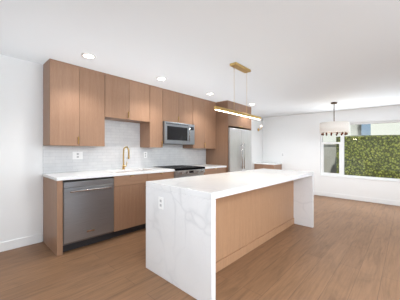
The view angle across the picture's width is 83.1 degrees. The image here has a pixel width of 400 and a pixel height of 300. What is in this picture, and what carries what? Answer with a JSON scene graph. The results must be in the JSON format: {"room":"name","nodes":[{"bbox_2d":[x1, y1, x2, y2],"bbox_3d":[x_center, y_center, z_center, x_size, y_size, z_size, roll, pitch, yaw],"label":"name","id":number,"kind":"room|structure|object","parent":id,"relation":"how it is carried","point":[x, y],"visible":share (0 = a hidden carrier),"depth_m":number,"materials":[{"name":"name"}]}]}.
{"room":"kitchen","nodes":[
{"label":"kitchen","id":0,"kind":"room"},
{"bbox_2d":[0,54,262,242],"bbox_3d":[-1.341,0.053,4.124,0.150,2.534,10.570,0,0,42],"label":"wall","id":1,"kind":"structure","parent":0,"point":[21,81],"depth_m":2.95,"materials":[{"name":"white paint"}]},
{"bbox_2d":[0,234,41,251],"bbox_3d":[-1.486,1.213,3.844,0.014,0.200,9.660,0,0,42],"label":"baseboard","id":2,"kind":"structure","parent":1,"relation":"attached to","point":[12,244],"depth_m":2.92,"materials":[{"name":"white"}]},
{"bbox_2d":[43,59,104,145],"bbox_3d":[-1.788,-0.615,3.249,0.348,1.123,0.715,0,0,42],"label":"upper cabinet","id":3,"kind":"object","parent":1,"relation":"attached to","point":[73,95],"visible":1,"depth_m":3.09,"materials":[{"name":"brown wood"}]},
{"bbox_2d":[43,120,205,172],"bbox_3d":[-1.013,-0.103,4.364,0.009,0.920,3.407,0,0,43],"label":"tile backsplash","id":4,"kind":"structure","parent":1,"relation":"attached to","point":[118,134],"depth_m":3.92,"materials":[{"name":"white tile"}]},
{"bbox_2d":[72,152,82,158],"bbox_3d":[-1.859,0.083,3.429,0.006,0.116,0.145,0,0,42],"label":"outlet","id":5,"kind":"object","parent":4,"relation":"attached to","point":[75,155],"visible":1,"depth_m":3.42,"materials":[{"name":"white plastic"}]},
{"bbox_2d":[105,73,149,122],"bbox_3d":[-1.272,-0.834,3.813,0.348,0.673,0.807,0,0,42],"label":"upper cabinet","id":6,"kind":"object","parent":1,"relation":"attached to","point":[126,100],"visible":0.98,"depth_m":3.69,"materials":[{"name":"brown wood"}]},
{"bbox_2d":[140,85,162,147],"bbox_3d":[-0.901,-0.604,4.218,0.348,1.119,0.287,0,0,42],"label":"upper cabinet","id":7,"kind":"object","parent":1,"relation":"attached to","point":[151,133],"visible":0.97,"depth_m":4.12,"materials":[{"name":"brown wood"}]},
{"bbox_2d":[163,88,192,124],"bbox_3d":[-0.531,-0.849,4.622,0.348,0.623,0.802,0,0,42],"label":"upper cabinet","id":8,"kind":"object","parent":1,"relation":"attached to","point":[177,107],"visible":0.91,"depth_m":4.50,"materials":[{"name":"brown wood"}]},
{"bbox_2d":[163,121,194,144],"bbox_3d":[-0.503,-0.328,4.596,0.424,0.432,0.799,0,0,42],"label":"microwave","id":9,"kind":"object","parent":1,"relation":"attached to","point":[174,133],"visible":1,"depth_m":4.44,"materials":[{"name":"silver metal"}]},
{"bbox_2d":[183,96,215,148],"bbox_3d":[0.007,-0.592,5.209,0.348,1.123,0.784,0,0,42],"label":"upper cabinet","id":10,"kind":"object","parent":1,"relation":"attached to","point":[204,114],"visible":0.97,"depth_m":5.10,"materials":[{"name":"brown wood"}]},
{"bbox_2d":[0,0,399,117],"bbox_3d":[1.332,-1.193,1.675,7.400,0.284,10.570,0,0,42],"label":"ceiling","id":11,"kind":"structure","parent":0,"point":[301,56],"depth_m":2.46,"materials":[{"name":"white paint"}]},
{"bbox_2d":[81,53,95,58],"bbox_3d":[-1.382,-1.165,2.799,0.176,0.008,0.176,0,0,42],"label":"recessed light","id":12,"kind":"object","parent":11,"relation":"in","point":[85,55],"visible":1,"depth_m":2.79,"materials":[{"name":"white plastic"}]},
{"bbox_2d":[156,77,166,80],"bbox_3d":[-0.627,-1.155,3.667,0.176,0.008,0.176,0,0,42],"label":"recessed light","id":13,"kind":"object","parent":11,"relation":"in","point":[157,78],"visible":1,"depth_m":3.65,"materials":[{"name":"white plastic"}]},
{"bbox_2d":[214,106,260,119],"bbox_3d":[0.504,-0.481,3.037,0.100,0.054,1.107,0,0,42],"label":"linear pendant light","id":14,"kind":"object","parent":11,"relation":"hanging from","point":[217,108],"depth_m":2.99,"materials":[{"name":"gold metal"}]},
{"bbox_2d":[230,62,250,72],"bbox_3d":[0.512,-1.094,3.045,0.100,0.089,0.492,0,0,42],"label":"ceiling canopy","id":15,"kind":"object","parent":11,"relation":"hanging from","point":[239,67],"depth_m":3.06,"materials":[{"name":"gold metal"}]},
{"bbox_2d":[320,102,348,135],"bbox_3d":[3.132,-0.725,5.268,0.600,0.768,0.600,0,0,42],"label":"drum pendant light","id":16,"kind":"object","parent":11,"relation":"hanging from","point":[333,127],"visible":1,"depth_m":5.04,"materials":[{"name":"white fabric"}]},
{"bbox_2d":[0,195,399,299],"bbox_3d":[1.332,1.357,1.675,7.400,0.264,10.570,0,0,42],"label":"floor","id":17,"kind":"structure","parent":0,"point":[351,251],"depth_m":2.50,"materials":[{"name":"brown wood"}]},
{"bbox_2d":[63,178,113,251],"bbox_3d":[-1.639,0.831,3.150,0.663,0.885,0.640,0,0,42],"label":"dishwasher","id":18,"kind":"object","parent":17,"relation":"on","point":[88,205],"visible":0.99,"depth_m":2.93,"materials":[{"name":"silver metal"}]},
{"bbox_2d":[42,167,174,255],"bbox_3d":[-1.304,0.802,3.556,0.648,0.961,1.841,0,0,42],"label":"base cabinet","id":19,"kind":"object","parent":17,"relation":"on","point":[129,184],"visible":0.66,"depth_m":3.26,"materials":[{"name":"brown wood"}]},
{"bbox_2d":[122,146,129,168],"bbox_3d":[-1.245,0.133,3.846,0.214,0.397,0.094,0,0,42],"label":"gooseneck faucet","id":20,"kind":"object","parent":19,"relation":"on","point":[123,165],"visible":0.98,"depth_m":3.87,"materials":[{"name":"gold metal"}]},
{"bbox_2d":[156,165,204,177],"bbox_3d":[-0.395,0.809,4.512,0.697,0.962,0.790,0,0,42],"label":"stove","id":21,"kind":"object","parent":17,"relation":"on","point":[180,171],"visible":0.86,"depth_m":4.32,"materials":[{"name":"silver metal"}]},
{"bbox_2d":[189,164,226,174],"bbox_3d":[0.116,0.821,5.112,0.640,0.952,0.777,0,0,42],"label":"base cabinet","id":22,"kind":"object","parent":17,"relation":"on","point":[209,169],"visible":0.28,"depth_m":4.96,"materials":[{"name":"brown wood"}]},
{"bbox_2d":[206,100,250,172],"bbox_3d":[0.758,0.081,5.775,0.690,2.454,1.060,0,0,42],"label":"housing","id":23,"kind":"object","parent":17,"relation":"on","point":[218,156],"visible":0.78,"depth_m":5.35,"materials":[{"name":"brown wood"}]},
{"bbox_2d":[146,168,313,299],"bbox_3d":[0.667,0.829,3.163,0.950,0.973,2.735,0,0,42],"label":"kitchen island","id":24,"kind":"object","parent":17,"relation":"on","point":[205,223],"visible":1,"depth_m":2.40,"materials":[{"name":"stone"}]},
{"bbox_2d":[158,197,162,209],"bbox_3d":[-0.395,0.535,2.274,0.075,0.121,0.007,0,0,42],"label":"island outlet","id":25,"kind":"object","parent":24,"relation":"attached to","point":[160,199],"visible":1,"depth_m":2.27,"materials":[{"name":"white plastic"}]},
{"bbox_2d":[228,128,251,171],"bbox_3d":[0.796,0.391,5.740,0.735,1.827,0.992,0,0,42],"label":"refrigerator","id":26,"kind":"object","parent":17,"relation":"on","point":[239,140],"visible":0.39,"depth_m":5.46,"materials":[{"name":"silver metal"}]},
{"bbox_2d":[254,162,281,169],"bbox_3d":[2.229,0.871,7.396,0.687,0.907,0.617,0,0,42],"label":"base cabinet","id":27,"kind":"object","parent":17,"relation":"on","point":[260,165],"visible":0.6,"depth_m":7.19,"materials":[{"name":"brown wood"}]},
{"bbox_2d":[263,105,399,200],"bbox_3d":[4.907,0.134,5.466,7.250,2.511,0.150,0,0,43],"label":"wall","id":28,"kind":"structure","parent":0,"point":[298,137],"depth_m":6.71,"materials":[{"name":"white paint"}]},
{"bbox_2d":[314,191,399,205],"bbox_3d":[5.054,1.298,5.220,6.400,0.176,0.014,0,0,42],"label":"baseboard","id":29,"kind":"structure","parent":28,"relation":"attached to","point":[358,198],"depth_m":5.97,"materials":[{"name":"white"}]},
{"bbox_2d":[319,175,399,181],"bbox_3d":[4.689,0.764,5.580,3.185,0.055,0.064,0,0,43],"label":"window sill","id":30,"kind":"structure","parent":28,"relation":"attached to","point":[319,175],"depth_m":5.95,"materials":[{"name":"white paint"}]},
{"bbox_2d":[321,120,399,180],"bbox_3d":[4.730,0.011,5.625,3.125,1.510,0.065,0,0,42],"label":"window","id":31,"kind":"structure","parent":28,"relation":"in","point":[341,143],"depth_m":6.29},
{"label":"outside","id":32,"kind":"structure","parent":0,"visible":0},
{"bbox_3d":[10.614,1.478,11.583,28.000,0.514,16.578,0,0,43],"label":"ground","id":33,"kind":"structure","parent":32,"visible":0},
{"bbox_2d":[324,144,336,172],"bbox_3d":[3.309,0.523,11.752,7.000,1.689,0.300,0,0,42],"label":"fence","id":34,"kind":"object","parent":33,"relation":"on","point":[330,164],"visible":0.02,"depth_m":9.57,"materials":[{"name":"paint"}]},
{"bbox_2d":[323,125,360,141],"bbox_3d":[6.213,-0.429,17.364,9.700,3.728,4.000,0,0,42],"label":"house","id":35,"kind":"structure","parent":33,"relation":"on","point":[354,130],"depth_m":13.33,"materials":[{"name":"white paint"}]},
{"bbox_2d":[336,135,399,178],"bbox_3d":[7.222,0.498,6.882,5.113,2.003,1.350,0,0,42],"label":"hedge","id":36,"kind":"object","parent":33,"relation":"on","point":[365,155],"visible":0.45,"depth_m":7.41,"materials":[{"name":"green plant"}]},
{"bbox_2d":[371,122,399,134],"bbox_3d":[17.260,-0.412,9.955,16.000,4.042,4.800,0,0,42],"label":"house","id":37,"kind":"structure","parent":33,"relation":"on","point":[381,128],"depth_m":13.15,"materials":[{"name":"white paint"}]}
]}

